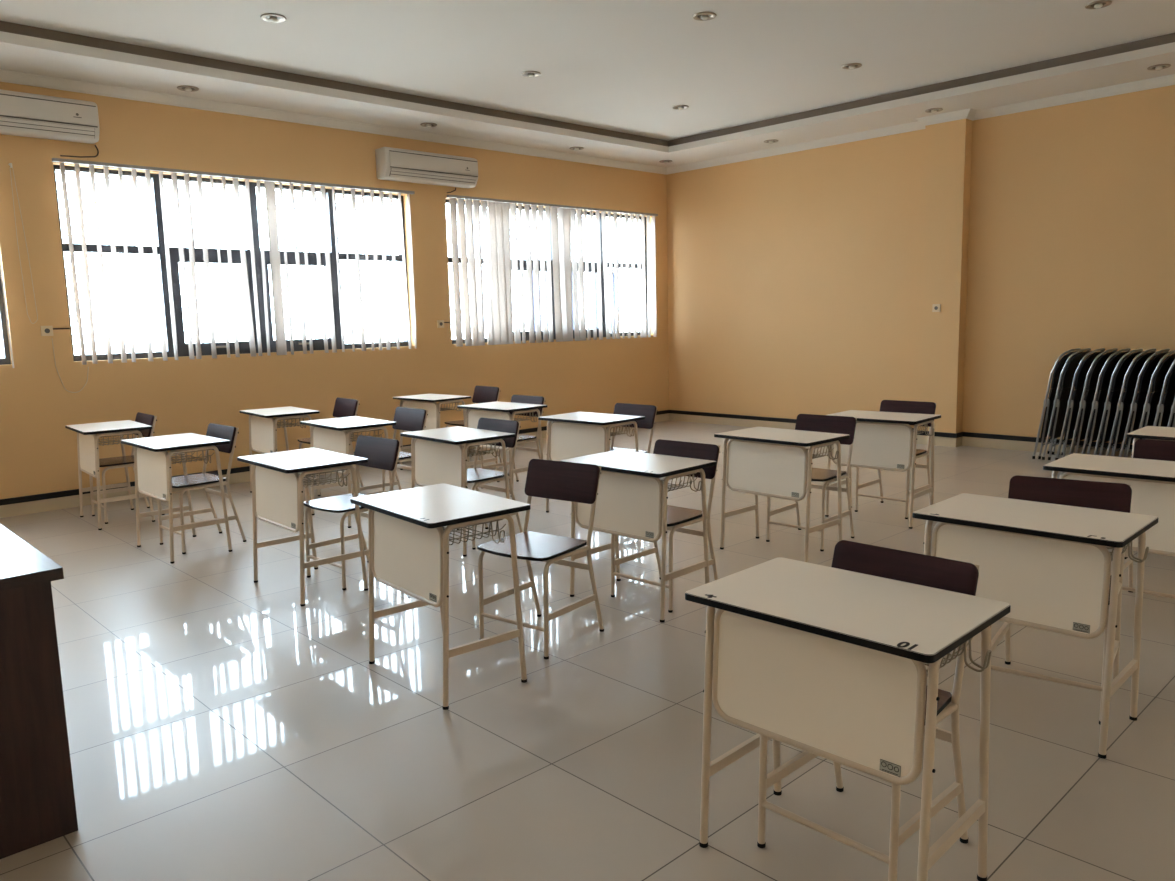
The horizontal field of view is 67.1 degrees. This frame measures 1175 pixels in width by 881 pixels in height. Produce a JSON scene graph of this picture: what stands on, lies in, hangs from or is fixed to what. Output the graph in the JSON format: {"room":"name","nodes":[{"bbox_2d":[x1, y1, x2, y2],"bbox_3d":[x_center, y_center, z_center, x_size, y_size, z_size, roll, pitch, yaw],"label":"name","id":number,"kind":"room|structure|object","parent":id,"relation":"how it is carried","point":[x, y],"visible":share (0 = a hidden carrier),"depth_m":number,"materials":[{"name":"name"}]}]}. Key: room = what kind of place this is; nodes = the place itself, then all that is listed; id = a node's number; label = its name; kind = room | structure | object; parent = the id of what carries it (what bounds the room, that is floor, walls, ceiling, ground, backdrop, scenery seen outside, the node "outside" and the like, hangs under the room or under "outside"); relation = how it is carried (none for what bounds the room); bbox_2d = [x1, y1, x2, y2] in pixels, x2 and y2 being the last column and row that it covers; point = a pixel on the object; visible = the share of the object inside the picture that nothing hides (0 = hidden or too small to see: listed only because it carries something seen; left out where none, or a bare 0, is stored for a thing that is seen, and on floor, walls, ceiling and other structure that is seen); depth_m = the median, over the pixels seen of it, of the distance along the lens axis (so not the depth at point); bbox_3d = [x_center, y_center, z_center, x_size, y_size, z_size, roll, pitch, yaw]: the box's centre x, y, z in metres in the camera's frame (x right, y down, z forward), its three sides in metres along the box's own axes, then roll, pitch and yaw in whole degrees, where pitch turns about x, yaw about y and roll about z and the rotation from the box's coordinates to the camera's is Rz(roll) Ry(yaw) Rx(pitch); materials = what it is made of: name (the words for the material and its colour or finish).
{"room":"classroom","nodes":[
{"label":"classroom","id":0,"kind":"room"},
{"bbox_2d":[0,82,668,498],"bbox_3d":[-2.996,-1.549,8.829,11.660,3.790,0.200,-9,11,-43],"label":"wall","id":1,"kind":"structure","parent":0,"point":[39,455],"depth_m":8.57,"materials":[{"name":"paint"}]},
{"bbox_2d":[0,276,10,364],"bbox_3d":[-5.803,-1.274,6.204,2.860,1.630,0.120,-9,11,-43],"label":"window","id":2,"kind":"structure","parent":1,"relation":"in","point":[5,360],"depth_m":7.22,"materials":[{"name":"glass"}]},
{"bbox_2d":[0,262,13,367],"bbox_3d":[-5.670,-1.258,6.065,2.900,1.679,0.125,-9,11,-43],"label":"vertical blind","id":3,"kind":"object","parent":2,"relation":"attached to","point":[0,262],"visible":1,"depth_m":7.05,"materials":[{"name":"fabric"}]},
{"bbox_2d":[8,163,37,323],"bbox_3d":[-4.550,-1.581,7.152,0.088,1.268,0.057,-9,11,-43],"label":"pull cord","id":4,"kind":"object","parent":1,"relation":"hanging from","point":[9,164],"visible":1,"depth_m":7.13,"materials":[{"name":"white plastic"}]},
{"bbox_2d":[40,326,53,335],"bbox_3d":[-4.471,-0.907,7.331,0.084,0.084,0.020,-9,11,-43],"label":"wall socket","id":5,"kind":"object","parent":1,"relation":"attached to","point":[45,330],"visible":1,"depth_m":7.32,"materials":[{"name":"plastic"}]},
{"bbox_2d":[52,339,88,392],"bbox_3d":[-4.351,-0.635,7.475,0.256,0.465,0.005,-9,11,-43],"label":"loose cable","id":6,"kind":"object","parent":5,"relation":"attached to","point":[52,339],"visible":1,"depth_m":7.43,"materials":[{"name":"beige plastic"}]},
{"bbox_2d":[0,89,99,143],"bbox_3d":[-4.519,-2.573,6.962,1.200,0.312,0.210,-9,11,-43],"label":"air conditioner","id":7,"kind":"object","parent":1,"relation":"attached to","point":[22,114],"visible":1,"depth_m":7.06,"materials":[{"name":"plastic"}]},
{"bbox_2d":[60,145,98,157],"bbox_3d":[-4.234,-2.416,7.385,0.296,0.123,0.010,-9,11,-43],"label":"hose","id":8,"kind":"object","parent":7,"relation":"attached to","point":[95,145],"visible":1,"depth_m":7.41,"materials":[{"name":"beige plastic"}]},
{"bbox_2d":[56,173,403,354],"bbox_3d":[-3.293,-1.680,8.694,3.455,1.690,0.041,-9,11,-43],"label":"window grille","id":9,"kind":"object","parent":1,"relation":"in","point":[102,177],"visible":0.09,"depth_m":8.41,"materials":[{"name":"metal"}]},
{"bbox_2d":[53,165,409,360],"bbox_3d":[-3.232,-1.673,8.630,3.385,1.630,0.120,-9,11,-43],"label":"window","id":10,"kind":"structure","parent":1,"relation":"in","point":[318,344],"depth_m":8.55,"materials":[{"name":"metal"}]},
{"bbox_2d":[52,158,416,364],"bbox_3d":[-3.099,-1.656,8.492,3.425,1.679,0.125,-9,11,-43],"label":"vertical blind","id":11,"kind":"object","parent":10,"relation":"attached to","point":[270,193],"visible":1,"depth_m":8.30,"materials":[{"name":"fabric"}]},
{"bbox_2d":[0,410,668,517],"bbox_3d":[-2.877,0.261,9.000,11.260,0.152,0.016,-9,11,-43],"label":"baseboard","id":12,"kind":"structure","parent":1,"relation":"attached to","point":[37,503],"depth_m":7.56,"materials":[{"name":"tile"}]},
{"bbox_2d":[375,147,477,187],"bbox_3d":[-1.714,-2.953,9.615,1.190,0.312,0.210,-9,11,-43],"label":"air conditioner","id":13,"kind":"object","parent":1,"relation":"attached to","point":[392,164],"visible":1,"depth_m":9.48,"materials":[{"name":"plastic"}]},
{"bbox_2d":[437,320,443,327],"bbox_3d":[-1.655,-1.314,9.991,0.084,0.084,0.020,-9,11,-43],"label":"wall socket","id":14,"kind":"object","parent":1,"relation":"attached to","point":[440,323],"visible":1,"depth_m":9.98,"materials":[{"name":"plastic"}]},
{"bbox_2d":[446,205,639,339],"bbox_3d":[-0.482,-2.116,11.347,3.495,1.690,0.041,-9,11,-43],"label":"window grille","id":15,"kind":"object","parent":1,"relation":"in","point":[591,308],"visible":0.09,"depth_m":11.76,"materials":[{"name":"metal"}]},
{"bbox_2d":[446,199,647,343],"bbox_3d":[-0.421,-2.109,11.283,3.425,1.630,0.120,-9,11,-43],"label":"window","id":16,"kind":"structure","parent":1,"relation":"in","point":[447,201],"depth_m":11.79,"materials":[{"name":"metal"}]},
{"bbox_2d":[447,195,657,345],"bbox_3d":[-0.287,-2.092,11.145,3.465,1.679,0.125,-9,11,-43],"label":"vertical blind","id":17,"kind":"object","parent":16,"relation":"attached to","point":[501,245],"visible":1,"depth_m":10.85,"materials":[{"name":"fabric"}]},
{"bbox_2d":[0,420,1174,880],"bbox_3d":[0.485,0.785,5.524,11.660,0.100,10.140,-9,11,-43],"label":"floor","id":18,"kind":"structure","parent":0,"point":[221,726],"depth_m":3.30,"materials":[{"name":"tile"}]},
{"bbox_2d":[0,524,77,858],"bbox_3d":[-2.251,0.754,2.892,0.702,0.815,1.400,-9,11,-43],"label":"desk","id":19,"kind":"object","parent":18,"relation":"on","point":[38,806],"visible":1,"depth_m":2.57,"materials":[{"name":"brown wood"}]},
{"bbox_2d":[65,420,154,529],"bbox_3d":[-3.752,0.256,7.005,0.472,0.750,0.697,-8,10,-40],"label":"school desk","id":20,"kind":"object","parent":18,"relation":"on","point":[88,443],"visible":0.87,"depth_m":6.85,"materials":[{"name":"beige metal"}]},
{"bbox_2d":[96,433,138,445],"bbox_3d":[-3.757,-0.030,6.970,0.284,0.078,0.592,-8,10,-40],"label":"basket","id":21,"kind":"object","parent":20,"relation":"on","point":[107,434],"depth_m":6.74,"materials":[{"name":"metal"}]},
{"bbox_2d":[89,412,164,523],"bbox_3d":[-3.743,0.207,7.129,0.476,0.813,0.430,-8,10,-41],"label":"chair","id":22,"kind":"object","parent":18,"relation":"on","point":[147,419],"visible":0.58,"depth_m":7.11,"materials":[{"name":"beige metal"}]},
{"bbox_2d":[121,433,232,563],"bbox_3d":[-2.761,0.370,6.000,0.472,0.750,0.697,-9,11,-44],"label":"school desk","id":23,"kind":"object","parent":18,"relation":"on","point":[152,461],"visible":1,"depth_m":5.86,"materials":[{"name":"laminate"}]},
{"bbox_2d":[171,449,213,463],"bbox_3d":[-2.767,0.084,5.966,0.284,0.078,0.592,-9,11,-44],"label":"basket","id":24,"kind":"object","parent":23,"relation":"on","point":[181,454],"depth_m":5.81,"materials":[{"name":"metal"}]},
{"bbox_2d":[157,423,245,553],"bbox_3d":[-2.709,0.317,6.147,0.430,0.813,0.476,6,11,44],"label":"chair","id":25,"kind":"object","parent":18,"relation":"on","point":[202,480],"visible":0.86,"depth_m":6.14,"materials":[{"name":"brown wood"}]},
{"bbox_2d":[239,406,320,495],"bbox_3d":[-2.716,0.109,7.884,0.472,0.750,0.697,-8,10,-39],"label":"school desk","id":26,"kind":"object","parent":18,"relation":"on","point":[263,427],"visible":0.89,"depth_m":7.75,"materials":[{"name":"metal"}]},
{"bbox_2d":[274,417,307,427],"bbox_3d":[-2.722,-0.177,7.849,0.284,0.078,0.592,-8,10,-39],"label":"basket","id":27,"kind":"object","parent":26,"relation":"on","point":[284,422],"depth_m":7.64,"materials":[{"name":"metal"}]},
{"bbox_2d":[237,448,368,606],"bbox_3d":[-1.610,0.470,5.069,0.472,0.750,0.697,-8,11,-42],"label":"school desk","id":28,"kind":"object","parent":18,"relation":"on","point":[277,484],"visible":1,"depth_m":4.93,"materials":[{"name":"laminate"}]},
{"bbox_2d":[299,469,349,486],"bbox_3d":[-1.616,0.184,5.035,0.284,0.078,0.592,-8,11,-42],"label":"basket","id":29,"kind":"object","parent":28,"relation":"on","point":[320,479],"depth_m":4.86,"materials":[{"name":"metal"}]},
{"bbox_2d":[298,398,363,493],"bbox_3d":[-2.376,0.036,8.122,0.476,0.813,0.430,-8,10,-40],"label":"chair","id":30,"kind":"object","parent":18,"relation":"on","point":[344,407],"visible":0.43,"depth_m":8.14,"materials":[{"name":"black plastic"}]},
{"bbox_2d":[300,416,396,527],"bbox_3d":[-1.836,0.227,6.871,0.472,0.750,0.697,-8,10,-41],"label":"school desk","id":31,"kind":"object","parent":18,"relation":"on","point":[331,434],"visible":0.67,"depth_m":6.71,"materials":[{"name":"laminate"}]},
{"bbox_2d":[347,429,382,441],"bbox_3d":[-1.841,-0.059,6.836,0.284,0.078,0.592,-8,10,-41],"label":"basket","id":32,"kind":"object","parent":31,"relation":"on","point":[348,431],"depth_m":6.57,"materials":[{"name":"metal"}]},
{"bbox_2d":[304,435,401,589],"bbox_3d":[-1.397,0.407,5.256,0.430,0.813,0.476,6,11,43],"label":"chair","id":33,"kind":"object","parent":18,"relation":"on","point":[381,453],"visible":0.71,"depth_m":5.26,"materials":[{"name":"brown wood"}]},
{"bbox_2d":[357,407,427,492],"bbox_3d":[-1.561,0.165,7.042,0.476,0.813,0.430,-9,11,-43],"label":"chair","id":34,"kind":"object","parent":18,"relation":"on","point":[407,419],"visible":0.34,"depth_m":7.10,"materials":[{"name":"black plastic"}]},
{"bbox_2d":[393,394,470,469],"bbox_3d":[-1.557,-0.069,8.967,0.697,0.750,0.472,6,11,43],"label":"school desk","id":35,"kind":"object","parent":18,"relation":"on","point":[422,401],"visible":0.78,"depth_m":8.76,"materials":[{"name":"laminate"}]},
{"bbox_2d":[440,402,457,410],"bbox_3d":[-1.563,-0.355,8.932,0.592,0.078,0.284,6,11,43],"label":"basket","id":36,"kind":"object","parent":35,"relation":"on","point":[447,408],"depth_m":8.74,"materials":[{"name":"metal"}]},
{"bbox_2d":[350,483,530,709],"bbox_3d":[-0.617,0.626,3.763,0.472,0.750,0.697,-8,10,-39],"label":"school desk","id":37,"kind":"object","parent":18,"relation":"on","point":[408,540],"visible":1,"depth_m":3.60,"materials":[{"name":"metal"}]},
{"bbox_2d":[442,519,505,544],"bbox_3d":[-0.622,0.340,3.728,0.284,0.078,0.592,-8,10,-39],"label":"basket","id":38,"kind":"object","parent":37,"relation":"on","point":[497,525],"depth_m":3.54,"materials":[{"name":"metal"}]},
{"bbox_2d":[400,426,514,556],"bbox_3d":[-0.866,0.324,5.995,0.472,0.750,0.697,-8,11,-41],"label":"school desk","id":39,"kind":"object","parent":18,"relation":"on","point":[438,456],"visible":0.88,"depth_m":5.84,"materials":[{"name":"metal"}]},
{"bbox_2d":[463,442,499,456],"bbox_3d":[-0.871,0.038,5.960,0.284,0.078,0.592,-8,11,-41],"label":"basket","id":40,"kind":"object","parent":39,"relation":"on","point":[468,450],"depth_m":5.77,"materials":[{"name":"metal"}]},
{"bbox_2d":[445,386,501,468],"bbox_3d":[-1.201,-0.143,9.207,0.476,0.813,0.430,-8,10,-40],"label":"chair","id":41,"kind":"object","parent":18,"relation":"on","point":[482,394],"visible":0.38,"depth_m":9.24,"materials":[{"name":"brown wood"}]},
{"bbox_2d":[467,418,522,549],"bbox_3d":[-0.757,0.278,6.081,0.476,0.813,0.430,-9,11,-44],"label":"chair","id":42,"kind":"object","parent":18,"relation":"on","point":[480,476],"visible":0.64,"depth_m":6.06,"materials":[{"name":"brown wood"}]},
{"bbox_2d":[457,401,546,489],"bbox_3d":[-0.745,0.062,7.869,0.697,0.750,0.473,6,11,44],"label":"school desk","id":43,"kind":"object","parent":18,"relation":"on","point":[494,410],"visible":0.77,"depth_m":7.74,"materials":[{"name":"metal"}]},
{"bbox_2d":[511,411,534,421],"bbox_3d":[-0.750,-0.224,7.834,0.592,0.078,0.284,6,11,44],"label":"basket","id":44,"kind":"object","parent":43,"relation":"on","point":[519,412],"depth_m":7.62,"materials":[{"name":"metal"}]},
{"bbox_2d":[481,395,544,493],"bbox_3d":[-0.677,0.020,7.933,0.430,0.813,0.476,6,11,44],"label":"chair","id":45,"kind":"object","parent":18,"relation":"on","point":[540,400],"visible":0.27,"depth_m":7.95,"materials":[{"name":"brown wood"}]},
{"bbox_2d":[477,459,603,659],"bbox_3d":[-0.230,0.530,4.159,0.430,0.813,0.476,5,10,37],"label":"chair","id":46,"kind":"object","parent":18,"relation":"on","point":[558,480],"visible":0.98,"depth_m":4.17,"materials":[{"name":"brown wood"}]},
{"bbox_2d":[538,412,644,512],"bbox_3d":[0.039,0.191,6.794,0.697,0.750,0.473,6,11,43],"label":"school desk","id":47,"kind":"object","parent":18,"relation":"on","point":[575,434],"visible":0.81,"depth_m":6.66,"materials":[{"name":"metal"}]},
{"bbox_2d":[606,424,630,435],"bbox_3d":[0.033,-0.095,6.759,0.592,0.078,0.284,6,11,43],"label":"basket","id":48,"kind":"object","parent":47,"relation":"on","point":[608,429],"depth_m":6.55,"materials":[{"name":"metal"}]},
{"bbox_2d":[610,403,656,452],"bbox_3d":[0.242,0.139,6.904,0.430,0.813,0.476,6,11,45],"label":"chair","id":49,"kind":"object","parent":18,"relation":"on","point":[649,411],"visible":0.4,"depth_m":6.93,"materials":[{"name":"brown wood"}]},
{"bbox_2d":[560,450,715,622],"bbox_3d":[0.268,0.477,4.678,0.697,0.750,0.473,6,11,44],"label":"school desk","id":50,"kind":"object","parent":18,"relation":"on","point":[631,502],"visible":0.88,"depth_m":4.51,"materials":[{"name":"laminate"}]},
{"bbox_2d":[661,473,697,491],"bbox_3d":[0.262,0.192,4.643,0.592,0.078,0.284,6,11,44],"label":"basket","id":51,"kind":"object","parent":50,"relation":"on","point":[671,486],"depth_m":4.47,"materials":[{"name":"metal"}]},
{"bbox_2d":[611,439,720,612],"bbox_3d":[0.407,0.434,4.740,0.430,0.813,0.476,6,11,43],"label":"chair","id":52,"kind":"object","parent":18,"relation":"on","point":[677,517],"visible":0.54,"depth_m":4.74,"materials":[{"name":"brown metal"}]},
{"bbox_2d":[714,427,849,561],"bbox_3d":[1.212,0.333,5.555,0.472,0.750,0.697,-9,11,-42],"label":"school desk","id":53,"kind":"object","parent":18,"relation":"on","point":[764,461],"visible":0.99,"depth_m":5.41,"materials":[{"name":"laminate"}]},
{"bbox_2d":[807,444,833,458],"bbox_3d":[1.206,0.047,5.520,0.284,0.078,0.592,-9,11,-42],"label":"basket","id":54,"kind":"object","parent":53,"relation":"on","point":[808,453],"depth_m":5.32,"materials":[{"name":"metal"}]},
{"bbox_2d":[766,414,856,550],"bbox_3d":[1.464,0.258,5.825,0.430,0.813,0.476,6,11,43],"label":"chair","id":55,"kind":"object","parent":18,"relation":"on","point":[805,422],"visible":0.66,"depth_m":5.83,"materials":[{"name":"brown wood"}]},
{"bbox_2d":[685,557,1010,880],"bbox_3d":[0.680,0.784,2.380,0.473,0.751,0.697,-9,11,-44],"label":"school desk","id":56,"kind":"object","parent":18,"relation":"on","point":[826,662],"visible":1,"depth_m":2.24,"materials":[{"name":"metal"}]},
{"bbox_2d":[924,637,972,676],"bbox_3d":[0.674,0.499,2.345,0.284,0.078,0.592,-9,11,-44],"label":"basket","id":57,"kind":"object","parent":56,"relation":"on","point":[944,662],"depth_m":2.18,"materials":[{"name":"metal"}]},
{"bbox_2d":[757,540,979,880],"bbox_3d":[0.763,0.741,2.450,0.476,0.813,0.430,-9,11,-43],"label":"chair","id":58,"kind":"object","parent":18,"relation":"on","point":[910,567],"visible":0.34,"depth_m":2.44,"materials":[{"name":"brown wood"}]},
{"bbox_2d":[825,410,940,528],"bbox_3d":[2.122,0.191,6.422,0.697,0.750,0.472,6,11,42],"label":"school desk","id":59,"kind":"object","parent":18,"relation":"on","point":[882,440],"visible":0.69,"depth_m":6.25,"materials":[{"name":"metal"}]},
{"bbox_2d":[911,423,927,434],"bbox_3d":[2.116,-0.095,6.387,0.592,0.078,0.284,6,11,42],"label":"basket","id":60,"kind":"object","parent":59,"relation":"on","point":[915,427],"depth_m":6.17,"materials":[{"name":"metal"}]},
{"bbox_2d":[855,400,935,518],"bbox_3d":[2.296,0.126,6.630,0.430,0.813,0.476,6,11,44],"label":"chair","id":61,"kind":"object","parent":18,"relation":"on","point":[918,407],"visible":0.4,"depth_m":6.64,"materials":[{"name":"brown metal"}]},
{"bbox_2d":[912,493,1157,758],"bbox_3d":[1.623,0.639,3.262,0.697,0.750,0.472,6,11,45],"label":"school desk","id":62,"kind":"object","parent":18,"relation":"on","point":[1050,562],"visible":0.94,"depth_m":3.08,"materials":[{"name":"metal"}]},
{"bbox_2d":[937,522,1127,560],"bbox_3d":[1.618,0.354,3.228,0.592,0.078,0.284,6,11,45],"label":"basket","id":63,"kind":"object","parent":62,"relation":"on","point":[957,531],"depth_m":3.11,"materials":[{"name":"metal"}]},
{"bbox_2d":[1032,348,1082,458],"bbox_3d":[4.666,-0.368,8.773,0.437,1.091,0.307,-9,11,-43],"label":"folding chair","id":64,"kind":"object","parent":18,"relation":"on","point":[1048,403],"visible":0.6,"depth_m":8.69,"materials":[{"name":"silver metal"}]},
{"bbox_2d":[990,475,1131,724],"bbox_3d":[1.803,0.583,3.411,0.430,0.813,0.476,4,10,36],"label":"chair","id":65,"kind":"object","parent":18,"relation":"on","point":[1110,496],"visible":0.3,"depth_m":3.47,"materials":[{"name":"brown wood"}]},
{"bbox_2d":[1042,348,1090,459],"bbox_3d":[4.730,-0.361,8.712,0.437,1.091,0.307,-9,11,-43],"label":"folding chair","id":66,"kind":"object","parent":18,"relation":"on","point":[1060,404],"visible":0.73,"depth_m":8.65,"materials":[{"name":"black plastic"}]},
{"bbox_2d":[1055,348,1104,459],"bbox_3d":[4.815,-0.350,8.621,0.437,1.091,0.307,-9,11,-43],"label":"folding chair","id":67,"kind":"object","parent":18,"relation":"on","point":[1083,367],"visible":0.69,"depth_m":8.55,"materials":[{"name":"black plastic"}]},
{"bbox_2d":[1069,348,1117,454],"bbox_3d":[4.891,-0.342,8.546,0.437,1.091,0.307,-9,11,-43],"label":"folding chair","id":68,"kind":"object","parent":18,"relation":"on","point":[1096,367],"visible":0.59,"depth_m":8.47,"materials":[{"name":"black plastic"}]},
{"bbox_2d":[1081,348,1129,454],"bbox_3d":[4.965,-0.333,8.469,0.437,1.091,0.307,-9,11,-43],"label":"folding chair","id":69,"kind":"object","parent":18,"relation":"on","point":[1108,368],"visible":0.56,"depth_m":8.39,"materials":[{"name":"black plastic"}]},
{"bbox_2d":[1043,453,1174,556],"bbox_3d":[2.575,0.490,4.171,0.697,0.750,0.472,6,11,44],"label":"school desk","id":70,"kind":"object","parent":18,"relation":"on","point":[1152,482],"visible":0.44,"depth_m":4.00,"materials":[{"name":"laminate"}]},
{"bbox_2d":[1094,348,1142,455],"bbox_3d":[5.034,-0.324,8.388,0.437,1.091,0.307,-9,11,-43],"label":"folding chair","id":71,"kind":"object","parent":18,"relation":"on","point":[1110,408],"visible":0.77,"depth_m":8.31,"materials":[{"name":"black plastic"}]},
{"bbox_2d":[1106,349,1157,456],"bbox_3d":[5.107,-0.315,8.310,0.437,1.091,0.307,-9,11,-43],"label":"folding chair","id":72,"kind":"object","parent":18,"relation":"on","point":[1123,406],"visible":0.72,"depth_m":8.24,"materials":[{"name":"black plastic"}]},
{"bbox_2d":[1111,439,1174,598],"bbox_3d":[2.840,0.433,4.311,0.430,0.813,0.476,6,11,43],"label":"chair","id":73,"kind":"object","parent":18,"relation":"on","point":[1164,450],"visible":0.16,"depth_m":4.48,"materials":[{"name":"brown wood"}]},
{"bbox_2d":[1119,349,1170,457],"bbox_3d":[5.189,-0.307,8.240,0.437,1.091,0.307,-9,11,-43],"label":"folding chair","id":74,"kind":"object","parent":18,"relation":"on","point":[1144,377],"visible":0.7,"depth_m":8.16,"materials":[{"name":"black plastic"}]},
{"bbox_2d":[1124,426,1174,558],"bbox_3d":[3.550,0.335,5.123,0.697,0.750,0.472,6,11,45],"label":"school desk","id":75,"kind":"object","parent":18,"relation":"on","point":[1147,432],"visible":0.29,"depth_m":5.17,"materials":[{"name":"laminate"}]},
{"bbox_2d":[1139,350,1174,438],"bbox_3d":[5.257,-0.297,8.159,0.437,1.091,0.307,-9,11,-43],"label":"folding chair","id":76,"kind":"object","parent":18,"relation":"on","point":[1150,407],"visible":0.6,"depth_m":8.06,"materials":[{"name":"black plastic"}]},
{"bbox_2d":[1153,360,1174,426],"bbox_3d":[5.331,-0.289,8.082,0.437,1.091,0.307,-9,11,-43],"label":"folding chair","id":77,"kind":"object","parent":18,"relation":"on","point":[1163,412],"visible":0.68,"depth_m":7.99,"materials":[{"name":"black metal"}]},
{"bbox_2d":[1167,397,1174,426],"bbox_3d":[5.412,-0.281,8.011,0.437,1.091,0.307,-9,11,-43],"label":"folding chair","id":78,"kind":"object","parent":18,"relation":"on","point":[1171,423],"visible":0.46,"depth_m":7.92,"materials":[{"name":"black metal"}]},
{"bbox_2d":[0,0,1174,140],"bbox_3d":[0.392,-2.969,5.006,11.260,0.100,9.740,-9,11,-43],"label":"ceiling","id":79,"kind":"structure","parent":0,"point":[623,66],"depth_m":7.16,"materials":[{"name":"paint"}]},
{"bbox_2d":[260,13,285,22],"bbox_3d":[-2.256,-3.025,6.366,0.176,0.030,0.176,-9,11,-43],"label":"recessed light","id":80,"kind":"object","parent":79,"relation":"in","point":[270,17],"visible":1,"depth_m":6.34,"materials":[{"name":"metal"}]},
{"bbox_2d":[522,71,540,76],"bbox_3d":[-0.508,-3.292,7.988,0.176,0.030,0.176,-9,11,-43],"label":"recessed light","id":81,"kind":"object","parent":79,"relation":"in","point":[526,73],"visible":1,"depth_m":7.97,"materials":[{"name":"metal"}]},
{"bbox_2d":[0,21,1174,146],"bbox_3d":[0.370,-2.873,4.997,9.655,0.086,8.220,-9,11,-43],"label":"trim","id":82,"kind":"structure","parent":79,"relation":"attached to","point":[9,27],"depth_m":8.18,"materials":[{"name":"paint"}]},
{"bbox_2d":[672,105,688,109],"bbox_3d":[0.988,-3.525,9.400,0.176,0.030,0.176,-9,11,-43],"label":"recessed light","id":83,"kind":"object","parent":79,"relation":"in","point":[678,107],"visible":1,"depth_m":9.38,"materials":[{"name":"metal"}]},
{"bbox_2d":[693,12,716,20],"bbox_3d":[0.867,-3.129,6.558,0.176,0.030,0.176,-9,11,-43],"label":"recessed light","id":84,"kind":"object","parent":79,"relation":"in","point":[701,16],"visible":1,"depth_m":6.54,"materials":[{"name":"metal"}]},
{"bbox_2d":[842,63,861,69],"bbox_3d":[2.384,-3.365,7.991,0.176,0.030,0.176,-9,11,-43],"label":"recessed light","id":85,"kind":"object","parent":79,"relation":"in","point":[851,66],"visible":1,"depth_m":7.97,"materials":[{"name":"metal"}]},
{"bbox_2d":[1085,0,1111,8],"bbox_3d":[3.758,-3.195,6.519,0.176,0.030,0.176,-9,11,-43],"label":"recessed light","id":86,"kind":"object","parent":79,"relation":"in","point":[1099,4],"visible":1,"depth_m":6.50,"materials":[{"name":"metal"}]},
{"bbox_2d":[0,31,1174,167],"bbox_3d":[0.396,-2.797,5.030,11.260,0.074,9.740,-9,11,-43],"label":"ceiling","id":87,"kind":"structure","parent":0,"point":[19,53],"depth_m":8.39,"materials":[{"name":"paint"}]},
{"bbox_2d":[177,85,198,91],"bbox_3d":[-3.420,-3.003,7.588,0.176,0.030,0.176,-9,11,-43],"label":"recessed light","id":88,"kind":"object","parent":87,"relation":"in","point":[186,88],"visible":1,"depth_m":7.56,"materials":[{"name":"metal"}]},
{"bbox_2d":[420,123,436,127],"bbox_3d":[-1.650,-3.272,9.217,0.176,0.030,0.176,-9,11,-43],"label":"recessed light","id":89,"kind":"object","parent":87,"relation":"in","point":[428,125],"visible":1,"depth_m":9.20,"materials":[{"name":"metal"}]},
{"bbox_2d":[764,139,778,143],"bbox_3d":[2.185,-3.551,10.547,0.176,0.030,0.176,-9,11,-43],"label":"recessed light","id":90,"kind":"object","parent":87,"relation":"in","point":[771,141],"visible":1,"depth_m":10.53,"materials":[{"name":"metal"}]},
{"bbox_2d":[925,108,942,112],"bbox_3d":[3.566,-3.389,9.124,0.176,0.030,0.176,-9,11,-43],"label":"recessed light","id":91,"kind":"object","parent":87,"relation":"in","point":[932,110],"visible":1,"depth_m":9.10,"materials":[{"name":"metal"}]},
{"bbox_2d":[1147,64,1170,70],"bbox_3d":[4.947,-3.223,7.673,0.176,0.030,0.176,-9,11,-43],"label":"recessed light","id":92,"kind":"object","parent":87,"relation":"in","point":[1158,67],"visible":1,"depth_m":7.65,"materials":[{"name":"metal"}]},
{"bbox_2d":[666,85,1174,444],"bbox_3d":[4.589,-1.767,9.040,0.360,3.790,9.940,-9,11,-43],"label":"wall","id":93,"kind":"structure","parent":0,"point":[809,281],"depth_m":9.70,"materials":[{"name":"paint"}]},
{"bbox_2d":[0,69,1174,174],"bbox_3d":[0.398,-2.723,5.040,11.260,0.077,9.740,-9,11,-43],"label":"trim","id":94,"kind":"structure","parent":93,"relation":"attached to","point":[8,76],"depth_m":8.99,"materials":[{"name":"paint"}]},
{"bbox_2d":[669,410,1132,457],"bbox_3d":[4.487,0.039,9.287,0.176,0.152,9.740,-9,11,-43],"label":"baseboard","id":95,"kind":"structure","parent":93,"relation":"attached to","point":[1021,443],"depth_m":9.74,"materials":[{"name":"tile"}]},
{"bbox_2d":[932,304,940,311],"bbox_3d":[3.800,-1.442,9.649,0.020,0.084,0.084,-9,11,-43],"label":"wall socket","id":96,"kind":"object","parent":93,"relation":"attached to","point":[935,307],"visible":1,"depth_m":9.64,"materials":[{"name":"plastic"}]},
{"label":"outside","id":97,"kind":"structure","parent":0,"visible":0},
{"bbox_3d":[-16.445,-1.915,31.775,100.000,0.100,51.310,-9,11,-43],"label":"ground","id":98,"kind":"structure","parent":97,"visible":0},
{"bbox_2d":[532,259,541,330],"bbox_3d":[-0.961,-1.874,16.957,0.238,3.110,0.238,-9,11,-43],"label":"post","id":99,"kind":"object","parent":98,"relation":"on","point":[532,259],"visible":0.02,"depth_m":16.78,"materials":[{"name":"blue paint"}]},
{"bbox_2d":[572,274,573,328],"bbox_3d":[-0.302,-1.926,17.584,0.275,3.010,0.275,-9,11,-43],"label":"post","id":100,"kind":"object","parent":98,"relation":"on","point":[572,274],"visible":0.02,"depth_m":17.37,"materials":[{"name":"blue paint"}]},
{"bbox_2d":[608,272,615,332],"bbox_3d":[0.574,-2.012,18.416,0.225,2.910,0.225,-9,11,-43],"label":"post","id":101,"kind":"object","parent":98,"relation":"on","point":[609,272],"visible":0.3,"depth_m":18.24,"materials":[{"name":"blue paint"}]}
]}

